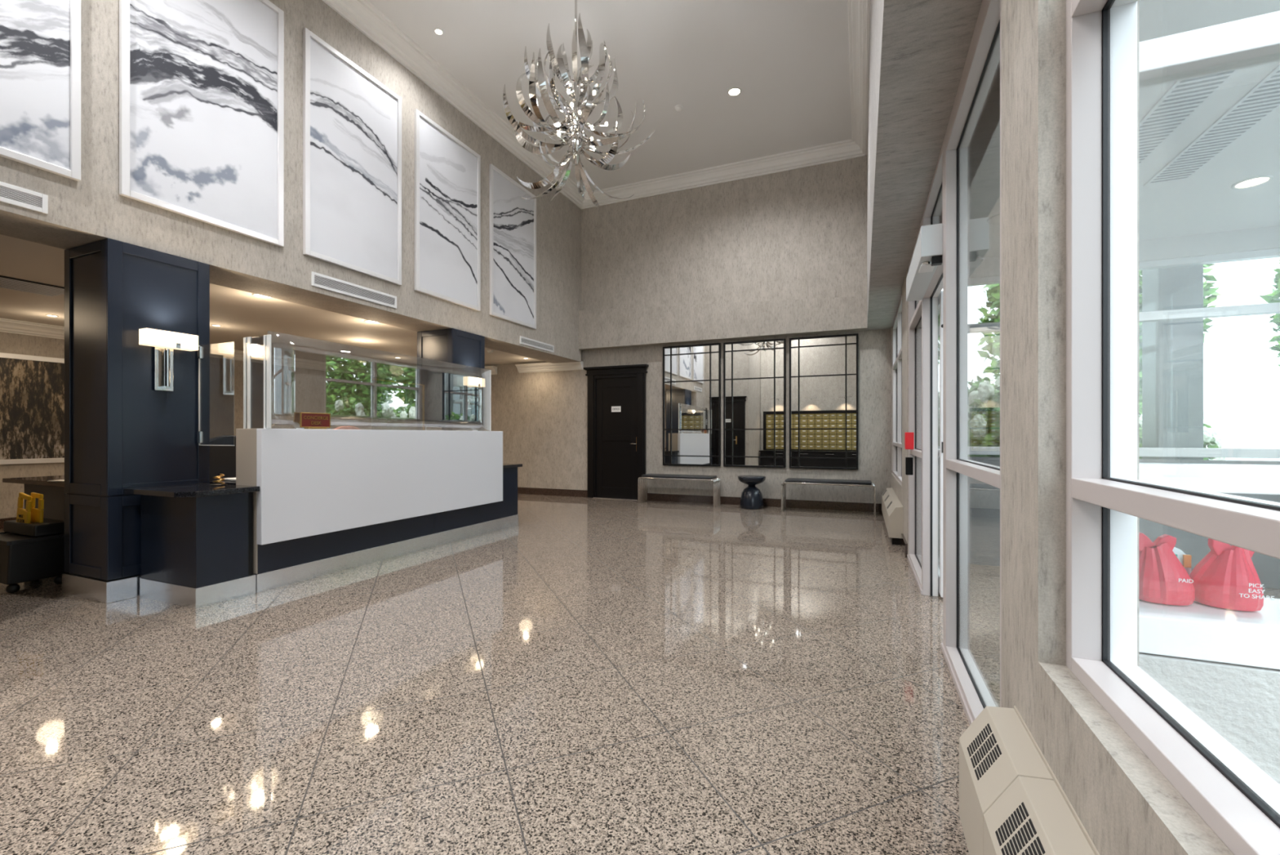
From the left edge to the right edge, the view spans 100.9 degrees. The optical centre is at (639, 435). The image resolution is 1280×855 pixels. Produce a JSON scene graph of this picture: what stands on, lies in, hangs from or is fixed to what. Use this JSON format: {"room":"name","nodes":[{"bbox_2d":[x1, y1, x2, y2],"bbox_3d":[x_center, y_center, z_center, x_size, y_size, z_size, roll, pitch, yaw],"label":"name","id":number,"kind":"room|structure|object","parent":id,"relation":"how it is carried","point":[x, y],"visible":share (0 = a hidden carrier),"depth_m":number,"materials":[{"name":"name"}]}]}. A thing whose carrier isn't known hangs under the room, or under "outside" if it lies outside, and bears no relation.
{"room":"lobby","nodes":[
{"label":"lobby","id":0,"kind":"room"},
{"bbox_2d":[0,331,386,518],"bbox_3d":[-7.127,-0.180,7.812,0.214,2.600,8.500,0,0,23],"label":"wall","id":1,"kind":"structure","parent":0,"point":[350,399],"depth_m":9.08,"materials":[{"name":"beige paint"}]},
{"bbox_2d":[0,516,16,528],"bbox_3d":[-7.032,1.058,7.737,0.020,0.125,8.036,0,0,23],"label":"baseboard","id":2,"kind":"structure","parent":1,"relation":"attached to","point":[2,520],"depth_m":6.33,"materials":[{"name":"wood"}]},
{"bbox_2d":[0,352,64,464],"bbox_3d":[-7.746,-0.318,6.011,0.036,1.335,3.300,0,0,23],"label":"framed painting","id":3,"kind":"object","parent":1,"relation":"attached to","point":[32,388],"visible":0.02,"depth_m":6.54,"materials":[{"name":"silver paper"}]},
{"bbox_2d":[0,317,391,377],"bbox_3d":[-6.973,-1.310,7.723,0.140,0.150,8.056,0,0,23],"label":"trim","id":4,"kind":"structure","parent":1,"relation":"attached to","point":[10,326],"depth_m":8.68,"materials":[{"name":"white"}]},
{"bbox_2d":[0,234,545,371],"bbox_3d":[-5.170,-1.505,6.938,4.500,0.250,8.400,0,0,23],"label":"ceiling","id":5,"kind":"structure","parent":0,"point":[240,314],"depth_m":6.50,"materials":[{"name":"white paint"}]},
{"bbox_2d":[0,275,64,296],"bbox_3d":[-5.860,-1.371,4.386,0.500,0.018,1.560,0,0,23],"label":"ceiling vent","id":6,"kind":"object","parent":5,"relation":"in","point":[8,282],"visible":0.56,"depth_m":4.87,"materials":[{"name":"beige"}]},
{"bbox_2d":[45,314,58,316],"bbox_3d":[-6.772,-1.376,6.091,0.100,0.009,0.100,0,0,23],"label":"recessed light","id":7,"kind":"object","parent":5,"relation":"in","point":[51,315],"visible":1,"depth_m":6.09,"materials":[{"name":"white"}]},
{"bbox_2d":[252,293,271,298],"bbox_3d":[-3.720,-1.376,5.224,0.180,0.009,0.180,0,0,23],"label":"recessed light","id":8,"kind":"object","parent":5,"relation":"in","point":[253,294],"visible":0.52,"depth_m":5.23,"materials":[{"name":"white"}]},
{"bbox_2d":[364,320,380,323],"bbox_3d":[-3.244,-1.376,6.412,0.180,0.009,0.180,0,0,23],"label":"recessed light","id":9,"kind":"object","parent":5,"relation":"in","point":[366,321],"visible":0.65,"depth_m":6.44,"materials":[{"name":"white"}]},
{"bbox_2d":[0,0,581,363],"bbox_3d":[-2.857,-2.850,5.947,0.572,3.060,7.960,0,0,23],"label":"wall","id":10,"kind":"structure","parent":0,"point":[91,209],"depth_m":4.73,"materials":[{"name":"beige paint"}]},
{"bbox_2d":[0,181,48,213],"bbox_3d":[-3.827,-1.425,2.878,0.012,0.115,0.850,0,0,23],"label":"air vent","id":11,"kind":"object","parent":10,"relation":"in","point":[15,195],"visible":1,"depth_m":3.17,"materials":[{"name":"white metal"}]},
{"bbox_2d":[0,0,80,181],"bbox_3d":[-3.806,-2.651,2.897,0.035,2.038,1.082,0,0,23],"label":"framed painting","id":12,"kind":"object","parent":10,"relation":"attached to","point":[40,40],"visible":1,"depth_m":3.24,"materials":[{"name":"white paper"}]},
{"bbox_2d":[119,0,284,247],"bbox_3d":[-3.309,-2.651,4.084,0.035,2.038,1.089,0,0,23],"label":"framed painting","id":13,"kind":"object","parent":10,"relation":"attached to","point":[202,82],"visible":1,"depth_m":4.04,"materials":[{"name":"white paper"}]},
{"bbox_2d":[302,27,401,285],"bbox_3d":[-2.816,-2.651,5.262,0.035,2.038,1.081,0,0,23],"label":"framed painting","id":14,"kind":"object","parent":10,"relation":"attached to","point":[352,121],"visible":1,"depth_m":5.19,"materials":[{"name":"white paper"}]},
{"bbox_2d":[311,271,396,308],"bbox_3d":[-2.820,-1.435,5.280,0.012,0.130,0.960,0,0,23],"label":"air vent","id":15,"kind":"object","parent":10,"relation":"in","point":[318,280],"visible":1,"depth_m":5.22,"materials":[{"name":"white metal"}]},
{"bbox_2d":[414,108,480,311],"bbox_3d":[-2.317,-2.651,6.450,0.035,2.038,1.082,0,0,23],"label":"framed painting","id":16,"kind":"object","parent":10,"relation":"attached to","point":[447,171],"visible":1,"depth_m":6.37,"materials":[{"name":"white paper"}]},
{"bbox_2d":[322,0,583,208],"bbox_3d":[-2.904,-4.152,4.838,0.200,0.185,10.040,0,0,23],"label":"trim","id":17,"kind":"structure","parent":10,"relation":"attached to","point":[362,15],"depth_m":6.15,"materials":[{"name":"white"}]},
{"bbox_2d":[488,163,536,328],"bbox_3d":[-1.816,-2.651,7.647,0.035,2.038,1.075,0,0,23],"label":"framed painting","id":18,"kind":"object","parent":10,"relation":"attached to","point":[512,217],"visible":0.98,"depth_m":7.57,"materials":[{"name":"white paper"}]},
{"bbox_2d":[520,335,554,352],"bbox_3d":[-1.589,-1.407,8.218,0.012,0.115,0.930,0,0,23],"label":"air vent","id":19,"kind":"object","parent":10,"relation":"in","point":[523,340],"visible":1,"depth_m":8.18,"materials":[{"name":"white metal"}]},
{"bbox_2d":[368,0,852,191],"bbox_3d":[-0.968,-4.362,4.157,5.600,0.235,10.680,0,0,23],"label":"ceiling","id":20,"kind":"structure","parent":0,"point":[788,60],"depth_m":6.08,"materials":[{"name":"white paint"}]},
{"bbox_2d":[434,27,443,35],"bbox_3d":[-2.115,-4.242,5.560,0.090,0.009,0.090,0,0,23],"label":"recessed light","id":21,"kind":"object","parent":20,"relation":"in","point":[438,31],"visible":1,"depth_m":5.56,"materials":[{"name":"white"}]},
{"bbox_2d":[502,0,654,205],"bbox_3d":[-0.579,-3.112,4.497,1.151,2.266,1.232,0,0,-17],"label":"chandelier","id":22,"kind":"object","parent":20,"relation":"hanging from","point":[575,133],"visible":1,"depth_m":4.25,"materials":[{"name":"silver metal"}]},
{"bbox_2d":[675,104,683,111],"bbox_3d":[0.505,-4.221,6.843,0.110,0.047,0.110,0,0,23],"label":"smoke detector","id":23,"kind":"object","parent":20,"relation":"attached to","point":[678,108],"visible":1,"depth_m":6.82,"materials":[{"name":"white plastic"}]},
{"bbox_2d":[727,87,741,96],"bbox_3d":[1.166,-4.242,6.533,0.170,0.009,0.170,0,0,23],"label":"recessed light","id":24,"kind":"object","parent":20,"relation":"in","point":[733,91],"visible":1,"depth_m":6.54,"materials":[{"name":"white"}]},
{"bbox_2d":[386,328,890,503],"bbox_3d":[-0.870,-0.580,9.669,10.320,3.400,0.250,0,0,23],"label":"wall","id":25,"kind":"structure","parent":0,"point":[542,417],"depth_m":9.13,"materials":[{"name":"beige paint"}]},
{"bbox_2d":[385,365,497,380],"bbox_3d":[-4.123,-1.265,10.821,2.830,0.150,0.140,0,0,23],"label":"trim","id":26,"kind":"structure","parent":25,"relation":"attached to","point":[408,374],"depth_m":11.15,"materials":[{"name":"white"}]},
{"bbox_2d":[515,360,583,373],"bbox_3d":[-1.697,-1.265,9.804,1.390,0.150,0.140,0,0,23],"label":"trim","id":27,"kind":"structure","parent":25,"relation":"attached to","point":[540,366],"depth_m":9.80,"materials":[{"name":"white paint"}]},
{"bbox_2d":[593,497,637,500],"bbox_3d":[-0.421,1.114,9.279,0.850,0.012,0.078,0,0,23],"label":"trim","id":28,"kind":"structure","parent":25,"relation":"attached to","point":[593,497],"depth_m":9.26,"materials":[{"name":"silver metal"}]},
{"bbox_2d":[583,364,648,499],"bbox_3d":[-0.433,-0.048,9.290,1.220,2.335,0.110,0,0,23],"label":"door","id":29,"kind":"structure","parent":25,"relation":"in","point":[616,394],"depth_m":9.32,"materials":[{"name":"black wood"}]},
{"bbox_2d":[662,342,720,466],"bbox_3d":[0.851,-0.495,8.791,0.997,2.006,0.038,0,0,23],"label":"wall mirror","id":30,"kind":"object","parent":25,"relation":"attached to","point":[691,373],"visible":1,"depth_m":8.78,"materials":[{"name":"white mirror"}]},
{"bbox_2d":[517,486,882,512],"bbox_3d":[-0.914,1.058,9.541,9.838,0.125,0.020,0,0,23],"label":"baseboard","id":31,"kind":"structure","parent":25,"relation":"attached to","point":[820,504],"depth_m":8.56,"materials":[{"name":"stone"}]},
{"bbox_2d":[723,337,786,467],"bbox_3d":[1.807,-0.495,8.391,0.977,2.006,0.038,0,0,23],"label":"wall mirror","id":32,"kind":"object","parent":25,"relation":"attached to","point":[754,371],"visible":1,"depth_m":8.38,"materials":[{"name":"white mirror"}]},
{"bbox_2d":[789,333,857,469],"bbox_3d":[2.764,-0.495,7.990,0.986,2.006,0.038,0,0,23],"label":"wall mirror","id":33,"kind":"object","parent":25,"relation":"attached to","point":[824,369],"visible":1,"depth_m":7.98,"materials":[{"name":"white mirror"}]},
{"bbox_2d":[0,493,1279,854],"bbox_3d":[-1.529,1.220,4.501,13.100,0.200,10.880,0,0,23],"label":"floor","id":34,"kind":"structure","parent":0,"point":[582,675],"depth_m":2.23,"materials":[{"name":"stone"}]},
{"bbox_2d":[0,517,69,592],"bbox_3d":[-4.576,0.885,3.919,0.570,0.470,0.388,0,0,23],"label":"cart","id":35,"kind":"object","parent":34,"relation":"on","point":[33,550],"visible":0.74,"depth_m":3.83,"materials":[{"name":"black plastic"}]},
{"bbox_2d":[16,492,44,523],"bbox_3d":[-4.568,0.580,3.956,0.242,0.305,0.074,0,0,23],"label":"sign","id":36,"kind":"object","parent":35,"relation":"in","point":[30,513],"visible":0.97,"depth_m":3.94,"materials":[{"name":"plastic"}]},
{"bbox_2d":[3,517,64,536],"bbox_3d":[-4.557,0.693,4.003,0.500,0.085,0.200,0,0,23],"label":"tray","id":37,"kind":"object","parent":35,"relation":"on","point":[49,526],"depth_m":3.91,"materials":[{"name":"black plastic"}]},
{"bbox_2d":[2,475,140,581],"bbox_3d":[-4.611,0.745,4.573,1.560,0.750,0.730,0,0,23],"label":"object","id":38,"kind":"structure","parent":34,"relation":"on","point":[53,492],"depth_m":4.34,"materials":[{"name":"grey"}]},
{"bbox_2d":[47,479,64,481],"bbox_3d":[-4.462,0.364,4.249,0.521,0.007,0.252,0,0,17],"label":"paper stack","id":39,"kind":"object","parent":38,"relation":"on","point":[60,480],"visible":0.17,"depth_m":4.21,"materials":[{"name":"white paper"}]},
{"bbox_2d":[62,238,209,603],"bbox_3d":[-3.700,-0.100,3.915,0.595,2.440,0.619,0,0,23],"label":"column","id":40,"kind":"structure","parent":34,"relation":"on","point":[121,432],"depth_m":3.68,"materials":[{"name":"black paint"}]},
{"bbox_2d":[138,328,198,391],"bbox_3d":[-3.370,-0.527,3.782,0.132,0.415,0.310,0,0,23],"label":"wall sconce","id":41,"kind":"object","parent":40,"relation":"attached to","point":[164,342],"visible":1,"depth_m":3.77,"materials":[{"name":"beige glass"}]},
{"bbox_2d":[197,341,235,445],"bbox_3d":[-3.147,-0.301,3.925,0.429,0.757,0.018,0,0,23],"label":"shield","id":42,"kind":"object","parent":40,"relation":"attached to","point":[200,348],"visible":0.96,"depth_m":4.00,"materials":[{"name":"white"}]},
{"bbox_2d":[209,435,235,479],"bbox_3d":[-3.703,0.560,4.968,0.588,1.120,0.593,0,0,23],"label":"office chair","id":43,"kind":"object","parent":34,"relation":"on","point":[222,458],"visible":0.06,"depth_m":5.00,"materials":[{"name":"black plastic"}]},
{"bbox_2d":[123,428,522,608],"bbox_3d":[-2.586,0.536,5.155,0.945,1.168,3.610,0,0,23],"label":"reception desk","id":44,"kind":"object","parent":34,"relation":"on","point":[301,504],"visible":0.99,"depth_m":4.10,"materials":[{"name":"white stone"}]},
{"bbox_2d":[209,473,227,485],"bbox_3d":[-3.041,0.319,3.817,0.100,0.081,0.100,0,0,23],"label":"ornament","id":45,"kind":"object","parent":44,"relation":"on","point":[220,474],"visible":1,"depth_m":3.81,"materials":[{"name":"gold metal"}]},
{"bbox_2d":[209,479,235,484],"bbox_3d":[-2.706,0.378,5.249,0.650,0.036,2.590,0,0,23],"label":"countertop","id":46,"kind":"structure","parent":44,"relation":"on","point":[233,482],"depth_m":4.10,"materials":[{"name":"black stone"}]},
{"bbox_2d":[224,477,235,480],"bbox_3d":[-3.179,0.351,4.312,0.253,0.013,0.335,0,0,23],"label":"paper stack","id":47,"kind":"object","parent":44,"relation":"on","point":[225,478],"visible":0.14,"depth_m":4.17,"materials":[{"name":"white"}]},
{"bbox_2d":[243,334,271,428],"bbox_3d":[-2.762,-0.382,3.815,0.300,0.667,0.010,0,0,23],"label":"shield","id":48,"kind":"object","parent":44,"relation":"on","point":[267,338],"visible":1,"depth_m":3.78,"materials":[{"name":"white"}]},
{"bbox_2d":[299,412,330,429],"bbox_3d":[-2.538,-0.112,4.138,0.050,0.127,0.244,0,0,23],"label":"plaque","id":49,"kind":"object","parent":44,"relation":"on","point":[307,420],"visible":0.99,"depth_m":4.12,"materials":[{"name":"red"}]},
{"bbox_2d":[267,330,491,431],"bbox_3d":[-2.221,-0.404,4.997,0.030,0.712,2.500,0,0,23],"label":"shield","id":50,"kind":"object","parent":44,"relation":"on","point":[486,373],"visible":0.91,"depth_m":6.09,"materials":[{"name":"white"}]},
{"bbox_2d":[371,378,424,430],"bbox_3d":[-2.316,-0.282,5.104,0.033,0.465,0.625,0,0,23],"label":"shield","id":51,"kind":"object","parent":44,"relation":"on","point":[379,406],"visible":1,"depth_m":5.36,"materials":[{"name":"clear glass"}]},
{"bbox_2d":[377,403,382,408],"bbox_3d":[-2.406,-0.265,4.879,0.006,0.056,0.056,0,0,23],"label":"grille","id":52,"kind":"object","parent":51,"relation":"attached to","point":[379,405],"depth_m":4.88,"materials":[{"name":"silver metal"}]},
{"bbox_2d":[425,426,441,430],"bbox_3d":[-2.139,-0.069,5.505,0.080,0.042,0.180,0,0,23],"label":"card holder","id":53,"kind":"object","parent":44,"relation":"on","point":[427,428],"visible":0.83,"depth_m":5.48,"materials":[{"name":"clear plastic"}]},
{"bbox_2d":[333,426,359,429],"bbox_3d":[-2.967,0.510,5.689,0.588,1.220,0.593,0,0,23],"label":"office chair","id":54,"kind":"object","parent":34,"relation":"on","point":[340,427],"visible":0.06,"depth_m":5.75,"materials":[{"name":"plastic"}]},
{"bbox_2d":[417,328,484,431],"bbox_3d":[-2.453,-0.100,6.891,0.595,2.440,0.619,0,0,23],"label":"column","id":55,"kind":"structure","parent":34,"relation":"on","point":[445,393],"depth_m":6.66,"materials":[{"name":"black paint"}]},
{"bbox_2d":[462,376,484,410],"bbox_3d":[-2.124,-0.527,6.756,0.132,0.415,0.310,0,0,23],"label":"wall sconce","id":56,"kind":"object","parent":55,"relation":"attached to","point":[471,382],"visible":0.96,"depth_m":6.75,"materials":[{"name":"beige glass"}]},
{"bbox_2d":[637,473,720,507],"bbox_3d":[0.632,0.885,8.610,1.290,0.470,0.388,0,0,23],"label":"slatted bench","id":57,"kind":"object","parent":34,"relation":"on","point":[642,481],"visible":1,"depth_m":8.53,"materials":[{"name":"silver metal"}]},
{"bbox_2d":[641,473,716,479],"bbox_3d":[0.634,0.667,8.614,1.190,0.034,0.340,0,0,23],"label":"cushion","id":58,"kind":"object","parent":57,"relation":"on","point":[653,476],"depth_m":8.50,"materials":[{"name":"grey fabric"}]},
{"bbox_2d":[737,475,765,509],"bbox_3d":[1.719,0.874,8.138,0.424,0.492,0.424,0,0,23],"label":"side table","id":59,"kind":"object","parent":34,"relation":"on","point":[751,498],"visible":1,"depth_m":8.01,"materials":[{"name":"black paint"}]},
{"bbox_2d":[781,477,875,516],"bbox_3d":[2.728,0.885,7.688,1.270,0.470,0.388,0,0,23],"label":"slatted bench","id":60,"kind":"object","parent":34,"relation":"on","point":[789,480],"visible":1,"depth_m":7.59,"materials":[{"name":"silver metal"}]},
{"bbox_2d":[785,477,871,484],"bbox_3d":[2.731,0.667,7.692,1.170,0.034,0.340,0,0,23],"label":"cushion","id":61,"kind":"object","parent":60,"relation":"on","point":[789,480],"depth_m":7.59,"materials":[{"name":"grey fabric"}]},
{"bbox_2d":[881,487,902,544],"bbox_3d":[3.011,0.920,6.350,0.130,0.400,2.120,0,0,23],"label":"heater","id":62,"kind":"object","parent":34,"relation":"on","point":[891,506],"visible":1,"depth_m":5.43,"materials":[{"name":"beige metal"}]},
{"bbox_2d":[959,705,1099,854],"bbox_3d":[0.420,0.920,0.195,0.130,0.400,2.684,0,0,23],"label":"heater","id":63,"kind":"object","parent":34,"relation":"on","point":[1012,802],"visible":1,"depth_m":1.16,"materials":[{"name":"beige metal"}]},
{"bbox_2d":[1138,597,1279,621],"bbox_3d":[2.283,0.790,1.128,2.100,0.660,0.295,0,0,23],"label":"ledge","id":64,"kind":"object","parent":34,"relation":"on","point":[1270,611],"visible":0.02,"depth_m":1.39,"materials":[{"name":"grey concrete"}]},
{"bbox_2d":[1138,532,1195,605],"bbox_3d":[1.448,0.366,1.474,0.149,0.185,0.137,0,0,-41],"label":"shopping bag","id":65,"kind":"object","parent":64,"relation":"on","point":[1163,579],"visible":0.87,"depth_m":1.44,"materials":[{"name":"red plastic"}]},
{"bbox_2d":[1172,546,1191,575],"bbox_3d":[1.551,0.390,1.536,0.074,0.133,0.068,0,0,23],"label":"shopping bag","id":66,"kind":"object","parent":64,"relation":"on","point":[1185,559],"visible":0.21,"depth_m":1.51,"materials":[{"name":"white plastic"}]},
{"bbox_2d":[1189,537,1274,611],"bbox_3d":[1.575,0.366,1.424,0.132,0.185,0.158,0,0,23],"label":"shopping bag","id":67,"kind":"object","parent":64,"relation":"on","point":[1227,577],"visible":0.97,"depth_m":1.39,"materials":[{"name":"red plastic"}]},
{"bbox_2d":[581,155,868,350],"bbox_3d":[0.936,-2.960,8.857,5.320,2.840,0.340,0,0,23],"label":"wall","id":68,"kind":"structure","parent":0,"point":[798,233],"depth_m":8.43,"materials":[{"name":"beige paint"}]},
{"bbox_2d":[578,295,866,350],"bbox_3d":[1.103,-1.876,8.549,4.721,0.688,0.098,0,0,23],"label":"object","id":69,"kind":"structure","parent":68,"relation":"attached to","point":[657,325],"depth_m":8.45,"materials":[{"name":"beige paint"}]},
{"bbox_2d":[581,138,866,208],"bbox_3d":[1.083,-4.152,8.502,4.721,0.185,0.200,0,0,23],"label":"trim","id":70,"kind":"structure","parent":68,"relation":"attached to","point":[847,148],"depth_m":8.34,"materials":[{"name":"white paint"}]},
{"bbox_2d":[890,266,908,554],"bbox_3d":[3.117,-0.210,6.211,0.172,2.660,3.046,0,0,23],"label":"wall","id":71,"kind":"structure","parent":0,"point":[901,491],"depth_m":5.24,"materials":[{"name":"grey paint"}]},
{"bbox_2d":[892,294,902,484],"bbox_3d":[3.217,-0.500,6.491,0.105,2.088,2.148,0,0,23],"label":"window","id":72,"kind":"structure","parent":71,"relation":"in","point":[897,325],"depth_m":6.47,"materials":[{"name":"grey paint"}]},
{"bbox_2d":[900,533,907,557],"bbox_3d":[3.025,1.058,6.239,0.020,0.125,3.026,0,0,23],"label":"baseboard","id":73,"kind":"structure","parent":71,"relation":"attached to","point":[904,544],"depth_m":4.97,"materials":[{"name":"wood"}]},
{"bbox_2d":[908,217,937,596],"bbox_3d":[2.262,-0.210,4.254,0.096,2.668,1.233,0,0,23],"label":"window","id":74,"kind":"structure","parent":71,"relation":"in","point":[923,313],"depth_m":3.70,"materials":[{"name":"grey paint"}]},
{"bbox_2d":[904,431,914,448],"bbox_3d":[2.307,0.048,4.531,0.064,0.145,0.100,0,0,23],"label":"alarm box","id":75,"kind":"object","parent":74,"relation":"attached to","point":[908,436],"visible":0.99,"depth_m":4.49,"materials":[{"name":"red plastic"}]},
{"bbox_2d":[905,457,913,475],"bbox_3d":[2.317,0.265,4.553,0.055,0.150,0.070,0,0,23],"label":"card reader","id":76,"kind":"object","parent":74,"relation":"attached to","point":[908,460],"visible":1,"depth_m":4.52,"materials":[{"name":"black paint"}]},
{"bbox_2d":[937,290,942,597],"bbox_3d":[2.284,0.060,4.111,0.040,2.080,1.172,0,0,23],"label":"door","id":77,"kind":"structure","parent":74,"relation":"attached to","point":[940,295],"depth_m":3.60,"materials":[{"name":"white metal"}]},
{"bbox_2d":[866,0,999,330],"bbox_3d":[1.638,-2.960,3.011,0.547,2.840,10.180,0,0,23],"label":"wall","id":78,"kind":"structure","parent":0,"point":[918,49],"depth_m":2.69,"materials":[{"name":"grey paint"}]},
{"bbox_2d":[847,0,870,155],"bbox_3d":[1.266,-4.152,3.091,0.200,0.185,10.040,0,0,23],"label":"trim","id":79,"kind":"structure","parent":78,"relation":"attached to","point":[859,11],"depth_m":5.94,"materials":[{"name":"white paint"}]},
{"bbox_2d":[922,144,942,297],"bbox_3d":[1.830,-1.250,3.223,0.096,0.588,1.018,0,0,23],"label":"window","id":80,"kind":"structure","parent":78,"relation":"in","point":[933,211],"depth_m":3.32,"materials":[{"name":"clear glass"}]},
{"bbox_2d":[906,222,942,301],"bbox_3d":[1.742,-1.012,3.270,0.102,0.205,1.022,0,0,23],"label":"operator","id":81,"kind":"object","parent":80,"relation":"attached to","point":[928,251],"visible":1,"depth_m":2.91,"materials":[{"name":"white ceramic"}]},
{"bbox_2d":[967,380,999,457],"bbox_3d":[3.816,0.287,5.242,1.333,1.765,1.349,0,0,30],"label":"hydrangea shrub","id":82,"kind":"object","parent":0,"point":[978,433],"visible":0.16,"depth_m":5.18,"materials":[{"name":"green plant"}]},
{"bbox_2d":[1001,0,1234,854],"bbox_3d":[0.464,-0.210,-0.107,0.182,2.660,3.520,0,0,23],"label":"wall","id":83,"kind":"structure","parent":0,"point":[1125,804],"depth_m":1.23,"materials":[{"name":"beige paint"}]},
{"bbox_2d":[906,554,973,724],"bbox_3d":[1.760,1.105,3.193,0.010,0.030,3.570,0,0,23],"label":"trim","id":84,"kind":"structure","parent":83,"relation":"attached to","point":[963,702],"depth_m":2.41,"materials":[{"name":"grey paint"}]},
{"bbox_2d":[942,0,1001,720],"bbox_3d":[1.377,-0.210,2.142,0.096,2.668,1.343,0,0,23],"label":"window","id":85,"kind":"structure","parent":83,"relation":"in","point":[984,56],"depth_m":2.66,"materials":[{"name":"grey paint"}]},
{"bbox_2d":[1066,0,1279,854],"bbox_3d":[0.506,-0.507,-0.055,0.115,2.074,2.698,0,0,23],"label":"window","id":86,"kind":"structure","parent":83,"relation":"in","point":[1238,801],"depth_m":1.14,"materials":[{"name":"grey paint"}]},
{"bbox_2d":[967,0,1279,259],"bbox_3d":[3.051,-1.660,2.636,2.610,0.240,3.780,0,0,23],"label":"ceiling","id":87,"kind":"structure","parent":0,"point":[1206,202],"depth_m":3.04,"materials":[{"name":"white paint"}]},
{"bbox_2d":[986,213,999,224],"bbox_3d":[2.596,-1.534,3.737,0.240,0.012,0.240,0,0,23],"label":"recessed light","id":88,"kind":"object","parent":87,"relation":"attached to","point":[994,220],"visible":0.27,"depth_m":3.76,"materials":[{"name":"white"}]},
{"bbox_2d":[1138,68,1239,166],"bbox_3d":[2.588,-1.535,2.656,0.200,0.009,1.500,0,0,23],"label":"ceiling vent","id":89,"kind":"object","parent":87,"relation":"in","point":[1184,97],"visible":0.41,"depth_m":2.48,"materials":[{"name":"white metal"}]},
{"bbox_2d":[1143,64,1279,186],"bbox_3d":[2.901,-1.535,2.525,0.200,0.009,1.500,0,0,23],"label":"ceiling vent","id":90,"kind":"object","parent":87,"relation":"in","point":[1263,100],"visible":1,"depth_m":2.66,"materials":[{"name":"white metal"}]},
{"bbox_2d":[1231,174,1273,189],"bbox_3d":[3.718,-1.536,3.213,0.170,0.009,0.170,0,0,23],"label":"recessed light","id":91,"kind":"object","parent":87,"relation":"in","point":[1260,180],"visible":1,"depth_m":3.21,"materials":[{"name":"white"}]},
{"bbox_2d":[967,456,1279,588],"bbox_3d":[3.007,0.655,2.648,2.300,0.930,3.610,0,0,23],"label":"wall","id":92,"kind":"structure","parent":0,"point":[983,498],"depth_m":4.53,"materials":[{"name":"grey concrete"}]},
{"bbox_2d":[967,225,1279,278],"bbox_3d":[3.720,-1.460,4.361,2.510,0.160,0.120,0,0,23],"label":"beam","id":93,"kind":"structure","parent":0,"point":[1264,237],"depth_m":4.06,"materials":[{"name":"white paint"}]},
{"bbox_2d":[967,248,1279,457],"bbox_3d":[3.752,-0.130,4.348,2.440,2.500,0.080,0,0,23],"label":"window","id":94,"kind":"structure","parent":93,"relation":"in","point":[1267,308],"depth_m":4.08,"materials":[{"name":"white metal"}]},
{"bbox_2d":[1138,652,1279,784],"bbox_3d":[2.301,0.877,0.884,2.440,0.685,0.110,0,0,23],"label":"ground","id":95,"kind":"structure","parent":0,"point":[1241,703],"depth_m":1.22,"materials":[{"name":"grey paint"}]},
{"bbox_2d":[1138,10,1279,669],"bbox_3d":[2.298,-0.505,0.878,2.440,2.070,0.083,0,0,23],"label":"window","id":96,"kind":"structure","parent":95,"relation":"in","point":[1252,41],"depth_m":1.25,"materials":[{"name":"white metal"}]},
{"bbox_3d":[7.145,1.230,0.801,11.440,0.180,23.000,0,0,23],"label":"terrace","id":97,"kind":"object","parent":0,"visible":0},
{"bbox_2d":[967,374,999,440],"bbox_3d":[4.320,0.203,6.587,1.464,1.939,1.482,0,0,-45],"label":"hydrangea shrub","id":98,"kind":"object","parent":97,"relation":"on","point":[975,385],"visible":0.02,"depth_m":6.49,"materials":[{"name":"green plant"}]},
{"bbox_2d":[977,263,1224,399],"bbox_3d":[8.885,-1.696,10.577,3.725,6.039,3.676,0,0,-8],"label":"tree","id":99,"kind":"object","parent":97,"relation":"on","point":[993,293],"visible":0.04,"depth_m":10.82,"materials":[{"name":"green plant"}]},
{"bbox_2d":[1142,264,1203,459],"bbox_3d":[4.417,-0.570,4.394,0.280,3.420,0.280,0,0,23],"label":"concrete post","id":100,"kind":"object","parent":97,"relation":"on","point":[1172,350],"visible":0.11,"depth_m":4.28,"materials":[{"name":"grey"}]},
{"bbox_2d":[1138,399,1225,460],"bbox_3d":[6.886,0.320,7.088,1.281,1.696,1.296,0,0,-13],"label":"hydrangea shrub","id":101,"kind":"object","parent":97,"relation":"on","point":[1211,438],"visible":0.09,"depth_m":6.72,"materials":[{"name":"green plant"}]},
{"bbox_2d":[1259,259,1279,366],"bbox_3d":[12.946,-1.597,8.670,3.556,5.841,3.603,0,0,23],"label":"tree","id":102,"kind":"object","parent":97,"relation":"on","point":[1273,297],"visible":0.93,"depth_m":9.87,"materials":[{"name":"green plant"}]},
{"label":"outside","id":103,"kind":"structure","parent":0,"visible":0},
{"bbox_2d":[1206,457,1279,461],"bbox_3d":[20.883,1.397,-0.620,41.000,0.145,75.000,0,0,23],"label":"ground","id":104,"kind":"structure","parent":103,"point":[1226,458],"depth_m":29.09,"materials":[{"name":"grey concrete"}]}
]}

